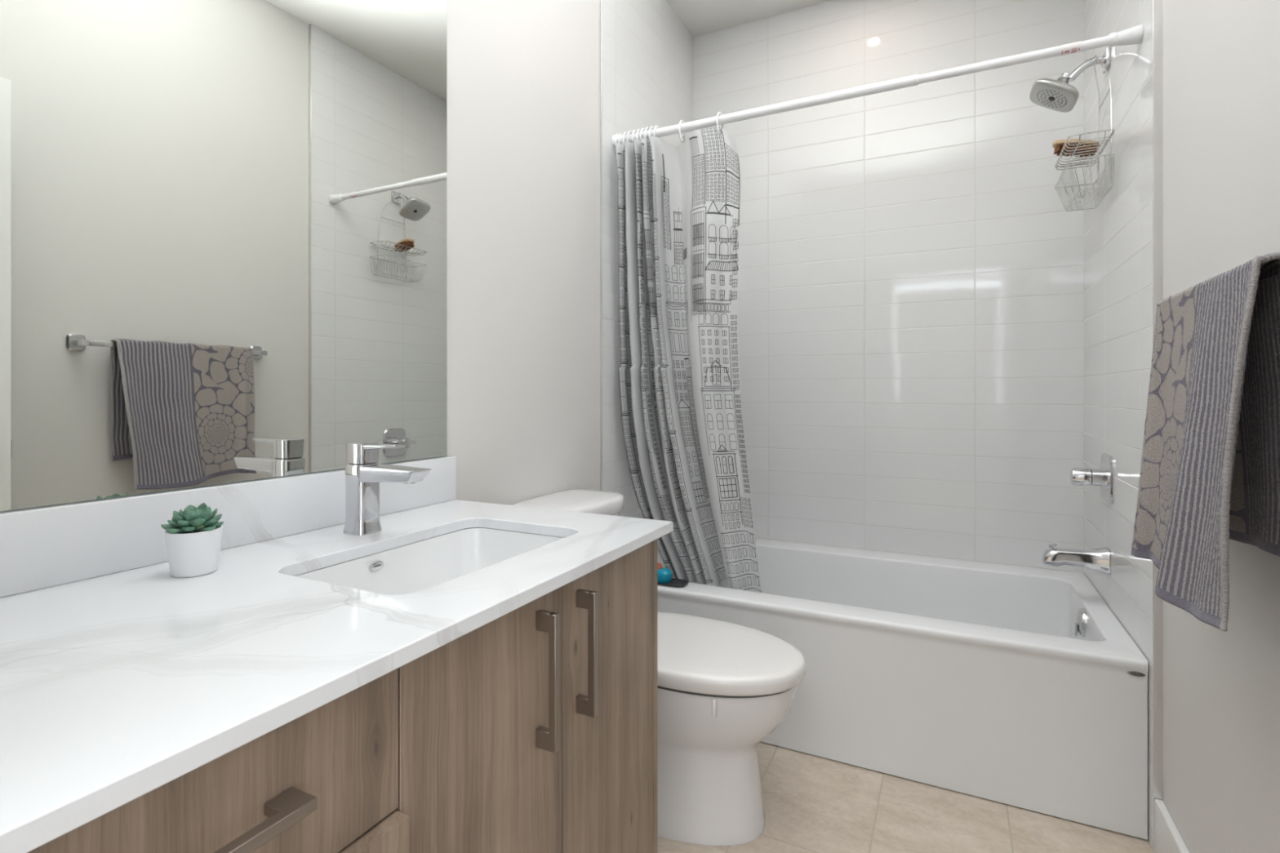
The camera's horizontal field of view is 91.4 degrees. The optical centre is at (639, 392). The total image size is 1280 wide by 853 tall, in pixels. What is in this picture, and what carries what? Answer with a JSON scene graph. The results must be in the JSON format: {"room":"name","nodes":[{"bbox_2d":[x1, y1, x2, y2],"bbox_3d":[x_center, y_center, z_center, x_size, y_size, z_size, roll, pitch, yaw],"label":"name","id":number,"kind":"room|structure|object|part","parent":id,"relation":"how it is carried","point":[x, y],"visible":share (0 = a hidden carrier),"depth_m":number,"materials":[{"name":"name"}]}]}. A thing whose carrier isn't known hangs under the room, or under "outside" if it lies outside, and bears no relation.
{"room":"bathroom","nodes":[
{"label":"bathroom","id":0,"kind":"room"},
{"bbox_2d":[164,524,223,577],"bbox_3d":[-0.642,0.228,0.900,0.069,0.063,0.069,0,0,27],"label":"pot","id":1,"kind":"object","parent":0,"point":[193,550],"depth_m":0.88,"materials":[{"name":"white ceramic"}]},
{"bbox_2d":[446,0,693,551],"bbox_3d":[-0.422,-0.291,1.714,0.100,2.771,3.011,0,0,27],"label":"wall","id":2,"kind":"structure","parent":0,"point":[523,76],"depth_m":1.87,"materials":[{"name":"white paint"}]},
{"bbox_2d":[0,0,447,513],"bbox_3d":[-0.732,-0.456,0.981,0.010,1.219,1.178,0,0,27],"label":"wall mirror","id":3,"kind":"object","parent":2,"relation":"attached to","point":[223,223],"visible":1,"depth_m":1.03,"materials":[{"name":"silver mirror"}]},
{"bbox_2d":[0,455,456,597],"bbox_3d":[-0.722,0.207,0.984,0.025,0.104,1.192,0,0,27],"label":"backsplash","id":4,"kind":"structure","parent":2,"relation":"attached to","point":[41,548],"depth_m":0.94,"materials":[{"name":"white stone"}]},
{"bbox_2d":[600,0,602,490],"bbox_3d":[-0.135,-0.291,2.178,0.007,2.771,0.003,0,0,27],"label":"trim","id":5,"kind":"structure","parent":2,"relation":"attached to","point":[601,1],"depth_m":2.18,"materials":[{"name":"white tile"}]},
{"bbox_2d":[612,24,1143,147],"bbox_3d":[0.590,-0.910,1.925,1.523,0.045,0.045,0,0,27],"label":"shower curtain rod","id":6,"kind":"object","parent":2,"relation":"attached to","point":[1134,35],"visible":0.93,"depth_m":1.83,"materials":[{"name":"white metal"}]},
{"bbox_2d":[617,132,623,143],"bbox_3d":[-0.065,-0.898,2.252,0.006,0.078,0.048,0,0,30],"label":"curtain ring","id":7,"kind":"object","parent":6,"relation":"hanging from","point":[621,133],"visible":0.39,"depth_m":2.23,"materials":[{"name":"white plastic"}]},
{"bbox_2d":[622,131,627,144],"bbox_3d":[-0.049,-0.898,2.244,0.006,0.078,0.048,0,0,28],"label":"curtain ring","id":8,"kind":"object","parent":6,"relation":"hanging from","point":[625,132],"visible":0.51,"depth_m":2.23,"materials":[{"name":"white plastic"}]},
{"bbox_2d":[615,126,761,592],"bbox_3d":[0.178,-0.090,2.223,0.496,1.599,0.278,0,0,27],"label":"shower curtain","id":9,"kind":"object","parent":8,"relation":"hanging from","point":[678,207],"visible":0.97,"depth_m":2.17,"materials":[{"name":"grey fabric"}]},
{"bbox_2d":[626,130,632,141],"bbox_3d":[-0.034,-0.898,2.236,0.006,0.078,0.048,0,0,29],"label":"curtain ring","id":10,"kind":"object","parent":6,"relation":"hanging from","point":[629,131],"visible":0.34,"depth_m":2.22,"materials":[{"name":"white plastic"}]},
{"bbox_2d":[631,129,636,149],"bbox_3d":[-0.018,-0.898,2.228,0.006,0.078,0.048,0,0,20],"label":"curtain ring","id":11,"kind":"object","parent":6,"relation":"hanging from","point":[634,131],"visible":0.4,"depth_m":2.21,"materials":[{"name":"white plastic"}]},
{"bbox_2d":[636,128,640,139],"bbox_3d":[-0.002,-0.898,2.220,0.006,0.078,0.048,0,0,19],"label":"curtain ring","id":12,"kind":"object","parent":6,"relation":"hanging from","point":[638,130],"visible":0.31,"depth_m":2.20,"materials":[{"name":"white plastic"}]},
{"bbox_2d":[640,128,644,142],"bbox_3d":[0.013,-0.898,2.213,0.006,0.078,0.048,0,0,33],"label":"curtain ring","id":13,"kind":"object","parent":6,"relation":"hanging from","point":[642,129],"visible":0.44,"depth_m":2.19,"materials":[{"name":"white plastic"}]},
{"bbox_2d":[644,127,649,138],"bbox_3d":[0.029,-0.898,2.205,0.006,0.078,0.048,0,0,32],"label":"curtain ring","id":14,"kind":"object","parent":6,"relation":"hanging from","point":[646,128],"visible":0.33,"depth_m":2.19,"materials":[{"name":"white plastic"}]},
{"bbox_2d":[648,126,653,143],"bbox_3d":[0.045,-0.898,2.197,0.006,0.078,0.048,0,0,31],"label":"curtain ring","id":15,"kind":"object","parent":6,"relation":"hanging from","point":[651,127],"visible":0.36,"depth_m":2.18,"materials":[{"name":"white plastic"}]},
{"bbox_2d":[653,124,661,138],"bbox_3d":[0.060,-0.898,2.189,0.006,0.078,0.048,0,0,31],"label":"curtain ring","id":16,"kind":"object","parent":6,"relation":"hanging from","point":[656,126],"visible":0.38,"depth_m":2.17,"materials":[{"name":"white plastic"}]},
{"bbox_2d":[678,120,686,142],"bbox_3d":[0.146,-0.898,2.147,0.006,0.078,0.048,0,0,32],"label":"curtain ring","id":17,"kind":"object","parent":6,"relation":"hanging from","point":[681,121],"visible":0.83,"depth_m":2.13,"materials":[{"name":"white plastic"}]},
{"bbox_2d":[716,111,723,135],"bbox_3d":[0.267,-0.898,2.086,0.006,0.078,0.048,0,0,32],"label":"curtain ring","id":18,"kind":"object","parent":6,"relation":"hanging from","point":[718,113],"visible":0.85,"depth_m":2.07,"materials":[{"name":"white plastic"}]},
{"bbox_2d":[1061,48,1079,55],"bbox_3d":[1.137,-0.900,1.650,0.040,0.006,0.018,0,0,27],"label":"print","id":19,"kind":"object","parent":6,"relation":"on","point":[1064,51],"depth_m":1.65,"materials":[{"name":"red"}]},
{"bbox_2d":[665,0,830,37],"bbox_3d":[-0.249,-1.706,0.102,1.850,0.060,5.741,0,0,27],"label":"ceiling","id":20,"kind":"structure","parent":0,"point":[699,17],"depth_m":2.74,"materials":[{"name":"white paint"}]},
{"bbox_2d":[693,0,1084,573],"bbox_3d":[0.939,-0.291,2.661,1.590,2.771,0.100,0,0,27],"label":"wall","id":21,"kind":"structure","parent":0,"point":[911,286],"depth_m":2.52,"materials":[{"name":"tile"}]},
{"bbox_2d":[657,741,1154,852],"bbox_3d":[-0.249,1.125,0.102,1.850,0.060,5.741,0,0,27],"label":"floor","id":22,"kind":"structure","parent":0,"point":[812,803],"depth_m":1.59,"materials":[{"name":"tile"}]},
{"bbox_2d":[27,539,657,852],"bbox_3d":[-0.458,0.687,0.836,0.624,0.815,1.158,0,0,27],"label":"vanity cabinet","id":23,"kind":"object","parent":22,"relation":"on","point":[533,729],"visible":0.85,"depth_m":0.76,"materials":[{"name":"brown wood"}]},
{"bbox_3d":[-0.372,0.360,0.442,0.019,0.154,0.492,0,0,27],"label":"drawer","id":24,"kind":"part","parent":23,"relation":"part of","materials":[{"name":"brown wood"}]},
{"bbox_3d":[-0.335,0.353,0.458,0.034,0.011,0.192,0,0,27],"label":"handle","id":25,"kind":"part","parent":23,"relation":"part of","materials":[{"name":"silver metal"}]},
{"bbox_2d":[0,499,673,852],"bbox_3d":[-0.466,0.269,0.856,0.596,0.020,1.192,0,0,27],"label":"countertop","id":26,"kind":"structure","parent":23,"relation":"on","point":[116,687],"depth_m":0.65,"materials":[{"name":"white stone"}]},
{"bbox_2d":[160,502,223,577],"bbox_3d":[-0.643,0.210,0.898,0.072,0.098,0.069,0,0,-45],"label":"potted succulent","id":27,"kind":"object","parent":26,"relation":"on","point":[193,535],"visible":1,"depth_m":0.88,"materials":[{"name":"white ceramic"}]},
{"bbox_2d":[342,441,431,535],"bbox_3d":[-0.460,0.176,1.134,0.179,0.165,0.053,0,0,27],"label":"faucet","id":28,"kind":"object","parent":26,"relation":"on","point":[363,473],"visible":1,"depth_m":1.14,"materials":[{"name":"silver metal"}]},
{"bbox_3d":[-0.516,0.113,1.162,0.045,0.038,0.045,0,0,27],"label":"handle","id":29,"kind":"part","parent":28,"relation":"part of","materials":[{"name":"silver metal"}]},
{"bbox_3d":[-0.470,0.101,1.139,0.091,0.013,0.038,0,0,27],"label":"lever","id":30,"kind":"part","parent":28,"relation":"part of","materials":[{"name":"silver metal"}]},
{"bbox_3d":[-0.447,0.150,1.127,0.148,0.034,0.045,0,0,27],"label":"spout","id":31,"kind":"part","parent":28,"relation":"part of","materials":[{"name":"silver metal"}]},
{"bbox_2d":[294,527,564,595],"bbox_3d":[-0.323,0.355,1.045,0.302,0.150,0.465,0,0,27],"label":"sink","id":32,"kind":"object","parent":26,"relation":"in","point":[425,564],"visible":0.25,"depth_m":1.18,"materials":[{"name":"white ceramic"}]},
{"bbox_3d":[-0.365,0.577,0.438,0.035,0.274,0.492,0,0,27],"label":"drawer","id":33,"kind":"part","parent":23,"relation":"part of","materials":[{"name":"brown wood"}]},
{"bbox_3d":[-0.193,0.639,0.801,0.019,0.712,0.306,0,0,27],"label":"door","id":34,"kind":"part","parent":23,"relation":"part of","materials":[{"name":"brown wood"}]},
{"bbox_3d":[-0.129,0.402,0.870,0.034,0.190,0.011,0,0,27],"label":"handle","id":35,"kind":"part","parent":23,"relation":"part of","materials":[{"name":"silver metal"}]},
{"bbox_3d":[-0.082,0.402,0.964,0.034,0.190,0.011,0,0,27],"label":"handle","id":36,"kind":"part","parent":23,"relation":"part of","materials":[{"name":"silver metal"}]},
{"bbox_3d":[-0.054,0.639,1.081,0.019,0.712,0.315,0,0,27],"label":"door","id":37,"kind":"part","parent":23,"relation":"part of","materials":[{"name":"brown wood"}]},
{"bbox_3d":[-0.226,0.687,1.357,0.574,0.815,0.018,0,0,27],"label":"panel","id":38,"kind":"part","parent":23,"relation":"part of","materials":[{"name":"brown wood"}]},
{"bbox_2d":[512,488,805,845],"bbox_3d":[0.054,0.702,1.691,0.773,0.785,0.384,0,0,27],"label":"toilet","id":39,"kind":"object","parent":22,"relation":"on","point":[723,687],"visible":0.47,"depth_m":1.52,"materials":[{"name":"white ceramic"}]},
{"bbox_3d":[-0.198,0.334,1.817,0.210,0.050,0.380,0,0,27],"label":"tank lid","id":40,"kind":"part","parent":39,"relation":"part of","materials":[{"name":"white ceramic"}]},
{"bbox_3d":[0.055,0.902,1.691,0.735,0.384,0.362,0,0,27],"label":"bowl","id":41,"kind":"part","parent":39,"relation":"part of","materials":[{"name":"white ceramic"}]},
{"bbox_3d":[0.153,0.678,1.642,0.553,0.047,0.384,0,0,27],"label":"lid","id":42,"kind":"part","parent":39,"relation":"part of","materials":[{"name":"white plastic"}]},
{"bbox_2d":[657,537,1148,839],"bbox_3d":[0.744,0.873,2.232,1.520,0.434,0.840,0,0,27],"label":"bathtub","id":43,"kind":"object","parent":22,"relation":"on","point":[1020,686],"visible":0.73,"depth_m":1.76,"materials":[{"name":"white ceramic"}]},
{"bbox_2d":[657,577,688,587],"bbox_3d":[0.082,0.652,2.154,0.172,0.009,0.076,0,0,27],"label":"tray","id":44,"kind":"object","parent":43,"relation":"on","point":[676,583],"visible":0.54,"depth_m":2.12,"materials":[{"name":"grey plastic"}]},
{"bbox_2d":[657,562,671,582],"bbox_3d":[0.070,0.622,2.163,0.080,0.060,0.054,0,0,27],"label":"toy","id":45,"kind":"object","parent":44,"relation":"on","point":[664,575],"visible":0.61,"depth_m":2.14,"materials":[{"name":"teal plastic"}]},
{"bbox_3d":[1.349,0.733,1.930,0.008,0.037,0.022,0,0,27],"label":"lever","id":46,"kind":"part","parent":43,"relation":"part of","materials":[{"name":"silver metal"}]},
{"bbox_2d":[1084,0,1279,852],"bbox_3d":[1.038,-0.291,0.985,0.116,2.771,3.011,0,0,27],"label":"wall","id":47,"kind":"structure","parent":0,"point":[1221,58],"depth_m":1.32,"materials":[{"name":"white paint"}]},
{"bbox_2d":[1029,46,1110,112],"bbox_3d":[1.344,-0.972,1.957,0.203,0.152,0.137,0,0,27],"label":"shower","id":48,"kind":"object","parent":47,"relation":"attached to","point":[1058,95],"visible":1,"depth_m":1.94,"materials":[{"name":"silver metal"}]},
{"bbox_2d":[1054,55,1115,211],"bbox_3d":[1.356,-0.815,1.910,0.115,0.454,0.284,0,0,27],"label":"shower caddy","id":49,"kind":"object","parent":48,"relation":"hanging from","point":[1099,188],"visible":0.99,"depth_m":1.88,"materials":[{"name":"silver metal"}]},
{"bbox_2d":[1052,138,1098,156],"bbox_3d":[1.350,-0.759,1.935,0.120,0.051,0.068,0,0,17],"label":"scrub brush","id":50,"kind":"object","parent":49,"relation":"on","point":[1059,144],"visible":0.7,"depth_m":1.92,"materials":[{"name":"brown wood"}]},
{"bbox_2d":[1054,128,1115,170],"bbox_3d":[1.355,-0.735,1.911,0.112,0.020,0.284,0,0,27],"label":"soap tray","id":51,"kind":"object","parent":49,"relation":"on","point":[1102,149],"depth_m":1.88,"materials":[{"name":"silver metal"}]},
{"bbox_2d":[1054,153,1115,211],"bbox_3d":[1.355,-0.631,1.911,0.112,0.088,0.284,0,0,27],"label":"basket","id":52,"kind":"object","parent":49,"relation":"on","point":[1099,188],"depth_m":1.88,"materials":[{"name":"silver metal"}]},
{"bbox_3d":[1.385,-1.005,1.939,0.099,0.062,0.022,0,0,27],"label":"arm","id":53,"kind":"part","parent":48,"relation":"part of","materials":[{"name":"silver metal"}]},
{"bbox_2d":[1041,542,1111,574],"bbox_3d":[1.357,0.515,1.946,0.172,0.080,0.068,0,0,27],"label":"tub spout","id":54,"kind":"object","parent":47,"relation":"attached to","point":[1095,559],"visible":1,"depth_m":1.92,"materials":[{"name":"silver metal"}]},
{"bbox_3d":[1.300,0.485,1.974,0.032,0.020,0.032,0,0,27],"label":"diverter knob","id":55,"kind":"part","parent":54,"relation":"part of","materials":[{"name":"silver metal"}]},
{"bbox_2d":[1070,453,1114,503],"bbox_3d":[1.390,0.262,1.930,0.097,0.146,0.146,0,0,27],"label":"shower valve","id":56,"kind":"object","parent":47,"relation":"attached to","point":[1104,477],"visible":1,"depth_m":1.91,"materials":[{"name":"silver metal"}]},
{"bbox_3d":[1.370,0.262,1.940,0.052,0.055,0.055,0,0,27],"label":"handle","id":57,"kind":"part","parent":56,"relation":"part of","materials":[{"name":"silver metal"}]},
{"bbox_3d":[1.409,0.262,1.920,0.036,0.056,0.056,0,0,27],"label":"stem","id":58,"kind":"part","parent":56,"relation":"part of","materials":[{"name":"silver metal"}]},
{"bbox_3d":[1.429,0.262,1.910,0.009,0.146,0.146,0,0,27],"label":"plate","id":59,"kind":"part","parent":56,"relation":"part of","materials":[{"name":"silver metal"}]},
{"bbox_2d":[1152,0,1162,799],"bbox_3d":[1.228,-0.357,1.480,0.019,2.638,0.002,0,0,27],"label":"trim","id":60,"kind":"structure","parent":47,"relation":"attached to","point":[1157,4],"depth_m":1.48,"materials":[{"name":"white tile"}]},
{"bbox_2d":[1155,799,1189,852],"bbox_3d":[0.987,1.028,0.994,0.016,0.132,1.081,0,0,27],"label":"baseboard","id":61,"kind":"structure","parent":47,"relation":"attached to","point":[1168,839],"depth_m":1.41,"materials":[{"name":"white paint"}]},
{"bbox_2d":[1130,252,1279,631],"bbox_3d":[0.928,0.079,1.032,0.126,0.531,0.468,0,0,27],"label":"hand towel","id":62,"kind":"object","parent":47,"relation":"attached to","point":[1210,474],"visible":1,"depth_m":0.97,"materials":[{"name":"grey fabric"}]},
{"bbox_2d":[1257,260,1279,284],"bbox_3d":[0.963,-0.167,1.002,0.066,0.056,0.655,0,0,27],"label":"towel bar","id":63,"kind":"object","parent":47,"relation":"attached to","point":[1271,271],"visible":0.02,"depth_m":0.84,"materials":[{"name":"silver metal"}]}
]}

